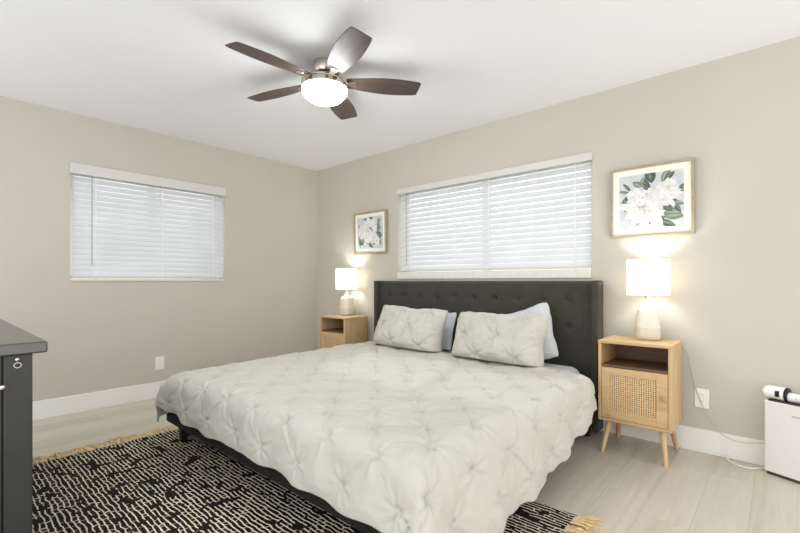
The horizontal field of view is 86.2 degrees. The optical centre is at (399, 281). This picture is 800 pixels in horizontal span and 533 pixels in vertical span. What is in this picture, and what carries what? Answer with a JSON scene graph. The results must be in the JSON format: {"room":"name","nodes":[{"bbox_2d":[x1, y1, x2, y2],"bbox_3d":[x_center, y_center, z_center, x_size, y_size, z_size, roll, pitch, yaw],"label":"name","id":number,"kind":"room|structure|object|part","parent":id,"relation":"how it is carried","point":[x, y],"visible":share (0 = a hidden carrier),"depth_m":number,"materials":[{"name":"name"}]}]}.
{"room":"bedroom","nodes":[
{"label":"bedroom","id":0,"kind":"room"},
{"bbox_2d":[0,96,316,401],"bbox_3d":[-2.455,-0.147,3.827,0.160,2.440,4.420,0,0,42],"label":"wall","id":1,"kind":"structure","parent":0,"point":[99,335],"depth_m":3.84,"materials":[{"name":"paint"}]},
{"bbox_2d":[33,380,165,420],"bbox_3d":[-2.394,1.000,3.763,0.015,0.145,4.085,0,0,42],"label":"baseboard","id":2,"kind":"structure","parent":1,"relation":"attached to","point":[43,409],"depth_m":3.57,"materials":[{"name":"white paint"}]},
{"bbox_2d":[70,173,224,280],"bbox_3d":[-2.295,-0.481,3.992,0.169,0.958,1.291,0,0,42],"label":"window","id":3,"kind":"structure","parent":1,"relation":"in","point":[71,192],"depth_m":3.69,"materials":[{"name":"white plastic"}]},
{"bbox_3d":[-2.280,-0.013,3.978,0.129,0.022,1.291,0,0,42],"label":"sill","id":4,"kind":"part","parent":3,"relation":"part of","materials":[{"name":"white paint"}]},
{"bbox_2d":[70,162,225,277],"bbox_3d":[-2.257,-0.495,3.958,0.084,0.934,1.299,0,0,42],"label":"window blind","id":5,"kind":"object","parent":3,"relation":"attached to","point":[96,252],"visible":0.98,"depth_m":3.88,"materials":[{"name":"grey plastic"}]},
{"bbox_3d":[-2.269,-0.038,3.969,0.048,0.020,1.279,0,0,42],"label":"rail","id":6,"kind":"part","parent":5,"relation":"part of","materials":[{"name":"white plastic"}]},
{"bbox_2d":[155,356,163,369],"bbox_3d":[-2.224,0.758,3.959,0.008,0.120,0.076,0,0,42],"label":"wall outlet","id":7,"kind":"object","parent":1,"relation":"attached to","point":[159,361],"visible":1,"depth_m":3.96,"materials":[{"name":"plastic"}]},
{"bbox_2d":[0,0,799,170],"bbox_3d":[-0.331,-1.417,1.927,5.860,0.100,4.420,0,0,42],"label":"ceiling","id":8,"kind":"structure","parent":0,"point":[165,67],"depth_m":2.59,"materials":[{"name":"paint"}]},
{"bbox_2d":[225,26,420,119],"bbox_3d":[-0.503,-1.240,2.660,1.176,0.254,1.140,0,0,42],"label":"ceiling fan","id":9,"kind":"object","parent":8,"relation":"hanging from","point":[324,86],"visible":1,"depth_m":2.58,"materials":[{"name":"silver metal"}]},
{"bbox_3d":[-0.731,-1.249,2.413,0.160,0.006,0.472,15,11,43],"label":"blade","id":10,"kind":"part","parent":9,"relation":"part of","materials":[{"name":"brown wood"}]},
{"bbox_3d":[-0.805,-1.249,2.842,0.472,0.006,0.160,0,11,26],"label":"blade","id":11,"kind":"part","parent":9,"relation":"part of","materials":[{"name":"brown wood"}]},
{"bbox_3d":[-0.472,-1.157,2.679,0.281,0.088,0.281,0,0,42],"label":"lamp shade","id":12,"kind":"part","parent":9,"relation":"part of","materials":[{"name":"white"}]},
{"bbox_3d":[-0.420,-1.249,3.046,0.160,0.006,0.472,-11,-2,8],"label":"blade","id":13,"kind":"part","parent":9,"relation":"part of","materials":[{"name":"brown wood"}]},
{"bbox_3d":[-0.299,-1.249,2.351,0.160,0.006,0.472,12,-6,-27],"label":"blade","id":14,"kind":"part","parent":9,"relation":"part of","materials":[{"name":"brown wood"}]},
{"bbox_3d":[-0.107,-1.249,2.743,0.472,0.006,0.160,0,-11,-10],"label":"blade","id":15,"kind":"part","parent":9,"relation":"part of","materials":[{"name":"brown wood"}]},
{"bbox_2d":[33,398,799,532],"bbox_3d":[-0.331,1.123,1.927,5.860,0.100,4.420,0,0,42],"label":"floor","id":16,"kind":"structure","parent":0,"point":[627,485],"depth_m":2.28,"materials":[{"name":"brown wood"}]},
{"bbox_2d":[0,319,47,532],"bbox_3d":[-2.013,0.648,1.900,1.468,0.850,0.477,0,0,42],"label":"dresser","id":17,"kind":"object","parent":16,"relation":"on","point":[18,346],"visible":1,"depth_m":1.54,"materials":[{"name":"grey paint"}]},
{"bbox_3d":[-1.526,0.639,1.388,0.017,0.748,0.342,0,0,42],"label":"panel","id":18,"kind":"part","parent":17,"relation":"part of","materials":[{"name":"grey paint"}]},
{"bbox_3d":[-1.382,0.639,1.546,0.020,0.748,0.079,0,0,42],"label":"corner post","id":19,"kind":"part","parent":17,"relation":"part of","materials":[{"name":"grey paint"}]},
{"bbox_2d":[33,425,603,532],"bbox_3d":[-0.716,1.056,2.143,2.865,0.033,1.841,0,0,42],"label":"area rug","id":20,"kind":"object","parent":16,"relation":"on","point":[156,482],"visible":0.5,"depth_m":2.10,"materials":[{"name":"black fabric"}]},
{"bbox_2d":[320,314,366,348],"bbox_3d":[-0.608,0.723,4.599,0.406,0.700,0.369,0,0,42],"label":"nightstand","id":21,"kind":"object","parent":16,"relation":"on","point":[335,330],"visible":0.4,"depth_m":4.51,"materials":[{"name":"brown wood"}]},
{"bbox_3d":[-0.748,0.633,4.729,0.018,0.485,0.320,0,0,42],"label":"panel","id":22,"kind":"part","parent":21,"relation":"part of","materials":[{"name":"brown wood"}]},
{"bbox_3d":[-0.712,0.694,4.494,0.260,0.224,0.006,0,0,42],"label":"rattan panel","id":23,"kind":"part","parent":21,"relation":"part of","materials":[{"name":"wicker"}]},
{"bbox_3d":[-0.706,0.698,4.490,0.360,0.316,0.018,0,0,42],"label":"door","id":24,"kind":"part","parent":21,"relation":"part of","materials":[{"name":"brown wood"}]},
{"bbox_2d":[322,327,343,333],"bbox_3d":[-0.608,0.530,4.599,0.364,0.015,0.306,0,0,42],"label":"shelf","id":25,"kind":"object","parent":21,"relation":"attached to","point":[325,330],"depth_m":4.57,"materials":[{"name":"brown wood"}]},
{"bbox_3d":[-0.607,0.382,4.600,0.406,0.018,0.324,0,0,42],"label":"panel","id":26,"kind":"part","parent":21,"relation":"part of","materials":[{"name":"brown wood"}]},
{"bbox_2d":[336,268,357,314],"bbox_3d":[-0.586,0.117,4.705,0.246,0.512,0.246,0,0,30],"label":"table lamp","id":27,"kind":"object","parent":21,"relation":"on","point":[346,278],"visible":0.98,"depth_m":4.62,"materials":[{"name":"beige ceramic"}]},
{"bbox_3d":[-0.586,-0.024,4.705,0.242,0.226,0.242,0,0,30],"label":"lamp shade","id":28,"kind":"part","parent":27,"relation":"part of","materials":[{"name":"white fabric"}]},
{"bbox_3d":[-0.463,0.633,4.474,0.018,0.485,0.320,0,0,42],"label":"panel","id":29,"kind":"part","parent":21,"relation":"part of","materials":[{"name":"brown wood"}]},
{"bbox_2d":[167,280,602,532],"bbox_3d":[-0.079,0.534,2.988,2.200,1.078,2.147,0,0,42],"label":"bed","id":30,"kind":"object","parent":16,"relation":"on","point":[576,307],"visible":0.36,"depth_m":3.18,"materials":[{"name":"grey fabric"}]},
{"bbox_3d":[-1.444,1.004,2.849,0.052,0.116,0.052,0,0,42],"label":"leg","id":31,"kind":"part","parent":30,"relation":"part of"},
{"bbox_3d":[-0.767,0.873,2.193,2.155,0.150,0.045,0,0,42],"label":"foot rail","id":32,"kind":"part","parent":30,"relation":"part of","materials":[{"name":"black fabric"}]},
{"bbox_3d":[0.610,0.475,3.759,2.120,0.955,0.075,0,0,42],"label":"headboard","id":33,"kind":"part","parent":30,"relation":"part of","materials":[{"name":"grey fabric"}]},
{"bbox_2d":[440,350,579,373],"bbox_3d":[-0.070,0.716,2.953,1.930,0.209,2.007,0,0,42],"label":"mattress","id":34,"kind":"object","parent":30,"relation":"on","point":[569,369],"visible":0.08,"depth_m":3.03,"materials":[{"name":"grey fabric"}]},
{"bbox_2d":[155,341,596,532],"bbox_3d":[-0.123,0.802,2.770,2.316,0.482,1.966,0,0,42],"label":"duvet","id":35,"kind":"object","parent":34,"relation":"on","point":[394,439],"visible":0.98,"depth_m":1.92,"materials":[{"name":"beige fabric"}]},
{"bbox_2d":[373,305,447,351],"bbox_3d":[0.055,0.398,3.711,0.751,0.354,0.296,0,0,42],"label":"pillow","id":36,"kind":"object","parent":35,"relation":"on","point":[397,326],"visible":1,"depth_m":3.57,"materials":[{"name":"beige fabric"}]},
{"bbox_2d":[452,311,547,366],"bbox_3d":[0.683,0.402,3.113,0.748,0.345,0.310,0,0,42],"label":"pillow","id":37,"kind":"object","parent":35,"relation":"on","point":[516,339],"visible":1,"depth_m":2.98,"materials":[{"name":"beige fabric"}]},
{"bbox_2d":[442,312,456,349],"bbox_3d":[0.202,0.432,3.924,0.696,0.329,0.140,0,0,40],"label":"pillow","id":38,"kind":"object","parent":34,"relation":"on","point":[449,326],"visible":0.13,"depth_m":3.72,"materials":[{"name":"grey fabric"}]},
{"bbox_2d":[507,303,557,358],"bbox_3d":[0.894,0.382,3.271,0.661,0.446,0.170,0,0,42],"label":"pillow","id":39,"kind":"object","parent":34,"relation":"on","point":[550,350],"visible":0.19,"depth_m":3.09,"materials":[{"name":"grey fabric"}]},
{"bbox_3d":[1.297,1.009,2.967,0.052,0.127,0.052,0,0,42],"label":"leg","id":40,"kind":"part","parent":30,"relation":"part of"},
{"bbox_3d":[0.708,0.873,2.259,0.045,0.150,2.020,0,0,42],"label":"rail","id":41,"kind":"part","parent":30,"relation":"part of","materials":[{"name":"black fabric"}]},
{"bbox_2d":[598,335,681,467],"bbox_3d":[1.514,0.723,2.702,0.406,0.700,0.369,0,0,42],"label":"nightstand","id":42,"kind":"object","parent":16,"relation":"on","point":[640,381],"visible":0.99,"depth_m":2.61,"materials":[{"name":"brown wood"}]},
{"bbox_3d":[1.306,0.974,2.709,0.097,0.198,0.036,0,0,-18],"label":"leg","id":43,"kind":"part","parent":42,"relation":"part of","materials":[{"name":"brown wood"}]},
{"bbox_3d":[1.373,0.633,2.832,0.018,0.485,0.320,0,0,42],"label":"panel","id":44,"kind":"part","parent":42,"relation":"part of","materials":[{"name":"brown wood"}]},
{"bbox_3d":[1.487,0.974,2.912,0.036,0.198,0.097,0,0,12],"label":"leg","id":45,"kind":"part","parent":42,"relation":"part of","materials":[{"name":"brown wood"}]},
{"bbox_3d":[1.409,0.694,2.597,0.260,0.224,0.006,0,0,42],"label":"rattan panel","id":46,"kind":"part","parent":42,"relation":"part of","materials":[{"name":"wicker"}]},
{"bbox_3d":[1.516,0.867,2.704,0.364,0.018,0.320,0,0,42],"label":"panel","id":47,"kind":"part","parent":42,"relation":"part of","materials":[{"name":"brown wood"}]},
{"bbox_2d":[602,357,667,373],"bbox_3d":[1.514,0.530,2.702,0.364,0.015,0.306,0,0,42],"label":"shelf","id":48,"kind":"object","parent":42,"relation":"attached to","point":[634,365],"depth_m":2.68,"materials":[{"name":"brown wood"}]},
{"bbox_3d":[1.416,0.698,2.592,0.360,0.316,0.018,0,0,42],"label":"door","id":49,"kind":"part","parent":42,"relation":"part of","materials":[{"name":"brown wood"}]},
{"bbox_3d":[1.514,0.382,2.703,0.406,0.018,0.324,0,0,42],"label":"panel","id":50,"kind":"part","parent":42,"relation":"part of","materials":[{"name":"brown wood"}]},
{"bbox_3d":[1.618,0.625,2.819,0.364,0.467,0.008,0,0,42],"label":"panel","id":51,"kind":"part","parent":42,"relation":"part of","materials":[{"name":"brown wood"}]},
{"bbox_2d":[626,259,669,339],"bbox_3d":[1.596,0.117,2.753,0.246,0.512,0.246,0,0,30],"label":"table lamp","id":52,"kind":"object","parent":42,"relation":"on","point":[647,278],"visible":1,"depth_m":2.68,"materials":[{"name":"beige ceramic"}]},
{"bbox_3d":[1.596,-0.024,2.753,0.242,0.226,0.242,0,0,30],"label":"lamp shade","id":53,"kind":"part","parent":52,"relation":"part of","materials":[{"name":"white fabric"}]},
{"bbox_3d":[1.544,0.974,2.496,0.036,0.198,0.097,0,0,12],"label":"leg","id":54,"kind":"part","parent":42,"relation":"part of","materials":[{"name":"brown wood"}]},
{"bbox_3d":[1.725,0.974,2.699,0.097,0.198,0.036,0,0,-18],"label":"leg","id":55,"kind":"part","parent":42,"relation":"part of","materials":[{"name":"brown wood"}]},
{"bbox_3d":[1.658,0.633,2.577,0.018,0.485,0.320,0,0,42],"label":"panel","id":56,"kind":"part","parent":42,"relation":"part of","materials":[{"name":"brown wood"}]},
{"bbox_2d":[727,451,763,468],"bbox_3d":[2.023,1.047,2.478,0.212,0.052,0.104,0,0,42],"label":"power cable","id":57,"kind":"object","parent":16,"relation":"on","point":[728,453],"visible":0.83,"depth_m":2.47,"materials":[{"name":"white plastic"}]},
{"bbox_2d":[764,398,799,483],"bbox_3d":[2.177,0.866,2.232,0.101,0.414,0.420,0,0,-26],"label":"appliance","id":58,"kind":"object","parent":16,"relation":"on","point":[781,418],"visible":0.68,"depth_m":2.32,"materials":[{"name":"grey plastic"}]},
{"bbox_2d":[762,385,799,403],"bbox_3d":[2.142,0.622,2.301,0.076,0.076,0.314,0,0,-26],"label":"gadget","id":59,"kind":"object","parent":58,"relation":"on","point":[770,391],"visible":1,"depth_m":2.35,"materials":[{"name":"white plastic"}]},
{"bbox_3d":[2.168,0.633,2.248,0.050,0.050,0.196,0,0,-26],"label":"handle","id":60,"kind":"part","parent":59,"relation":"part of","materials":[{"name":"white plastic"}]},
{"bbox_2d":[768,398,799,406],"bbox_3d":[2.179,0.662,2.228,0.088,0.006,0.405,0,0,-26],"label":"cabinet top","id":61,"kind":"object","parent":58,"relation":"attached to","point":[775,402],"depth_m":2.33,"materials":[{"name":"grey plastic"}]},
{"bbox_2d":[317,36,799,440],"bbox_3d":[1.149,-0.147,3.461,5.700,2.440,0.160,0,0,42],"label":"wall","id":62,"kind":"structure","parent":0,"point":[733,302],"depth_m":2.72,"materials":[{"name":"paint"}]},
{"bbox_2d":[353,209,387,254],"bbox_3d":[-0.324,-0.525,4.642,0.500,0.458,0.032,0,1,42],"label":"framed picture","id":63,"kind":"object","parent":62,"relation":"attached to","point":[371,227],"visible":1,"depth_m":4.62,"materials":[{"name":"white paper"}]},
{"bbox_2d":[358,215,382,249],"bbox_3d":[-0.328,-0.525,4.638,0.388,0.346,0.004,0,1,42],"label":"print","id":64,"kind":"object","parent":63,"relation":"attached to","point":[370,227],"depth_m":4.63,"materials":[{"name":"white paper"}]},
{"bbox_2d":[397,163,591,278],"bbox_3d":[0.738,-0.480,3.816,1.911,0.917,0.169,0,0,42],"label":"window","id":65,"kind":"structure","parent":62,"relation":"in","point":[542,273],"depth_m":3.63,"materials":[{"name":"white plastic"}]},
{"bbox_2d":[396,152,591,271],"bbox_3d":[0.705,-0.518,3.778,1.919,0.845,0.084,0,0,42],"label":"window blind","id":66,"kind":"object","parent":65,"relation":"attached to","point":[539,258],"visible":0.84,"depth_m":3.63,"materials":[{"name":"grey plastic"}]},
{"bbox_3d":[0.715,-0.106,3.790,1.899,0.020,0.048,0,0,42],"label":"rail","id":67,"kind":"part","parent":66,"relation":"part of","materials":[{"name":"white plastic"}]},
{"bbox_3d":[0.725,-0.057,3.801,1.911,0.070,0.129,0,0,42],"label":"sill","id":68,"kind":"part","parent":65,"relation":"part of","materials":[{"name":"white paint"}]},
{"bbox_2d":[610,157,694,238],"bbox_3d":[1.673,-0.539,2.856,0.492,0.478,0.032,0,1,42],"label":"framed picture","id":69,"kind":"object","parent":62,"relation":"attached to","point":[656,199],"visible":1,"depth_m":2.83,"materials":[{"name":"white paper"}]},
{"bbox_2d":[619,168,683,229],"bbox_3d":[1.669,-0.539,2.851,0.378,0.364,0.005,0,1,42],"label":"print","id":70,"kind":"object","parent":69,"relation":"attached to","point":[653,199],"depth_m":2.84,"materials":[{"name":"white paper"}]},
{"bbox_2d":[601,420,763,465],"bbox_3d":[1.091,1.000,3.396,5.700,0.145,0.015,0,0,42],"label":"baseboard","id":71,"kind":"structure","parent":62,"relation":"attached to","point":[690,438],"depth_m":2.65,"materials":[{"name":"white paint"}]},
{"bbox_2d":[694,388,708,408],"bbox_3d":[1.893,0.736,2.683,0.076,0.120,0.008,0,0,42],"label":"wall outlet","id":72,"kind":"object","parent":62,"relation":"attached to","point":[703,393],"visible":1,"depth_m":2.68,"materials":[{"name":"plastic"}]},
{"bbox_2d":[698,392,704,397],"bbox_3d":[1.891,0.715,2.681,0.033,0.029,0.002,0,0,42],"label":"receptacle","id":73,"kind":"object","parent":72,"relation":"attached to","point":[701,394],"depth_m":2.68,"materials":[{"name":"plastic"}]},
{"bbox_2d":[698,399,704,404],"bbox_3d":[1.891,0.757,2.681,0.033,0.029,0.002,0,0,42],"label":"receptacle","id":74,"kind":"object","parent":72,"relation":"attached to","point":[702,400],"depth_m":2.68,"materials":[{"name":"plastic"}]},
{"bbox_2d":[682,345,763,443],"bbox_3d":[1.953,0.679,2.610,0.437,0.562,0.016,0,0,43],"label":"lamp cord","id":75,"kind":"object","parent":62,"relation":"attached to","point":[682,345],"visible":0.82,"depth_m":2.67,"materials":[{"name":"white plastic"}]}
]}

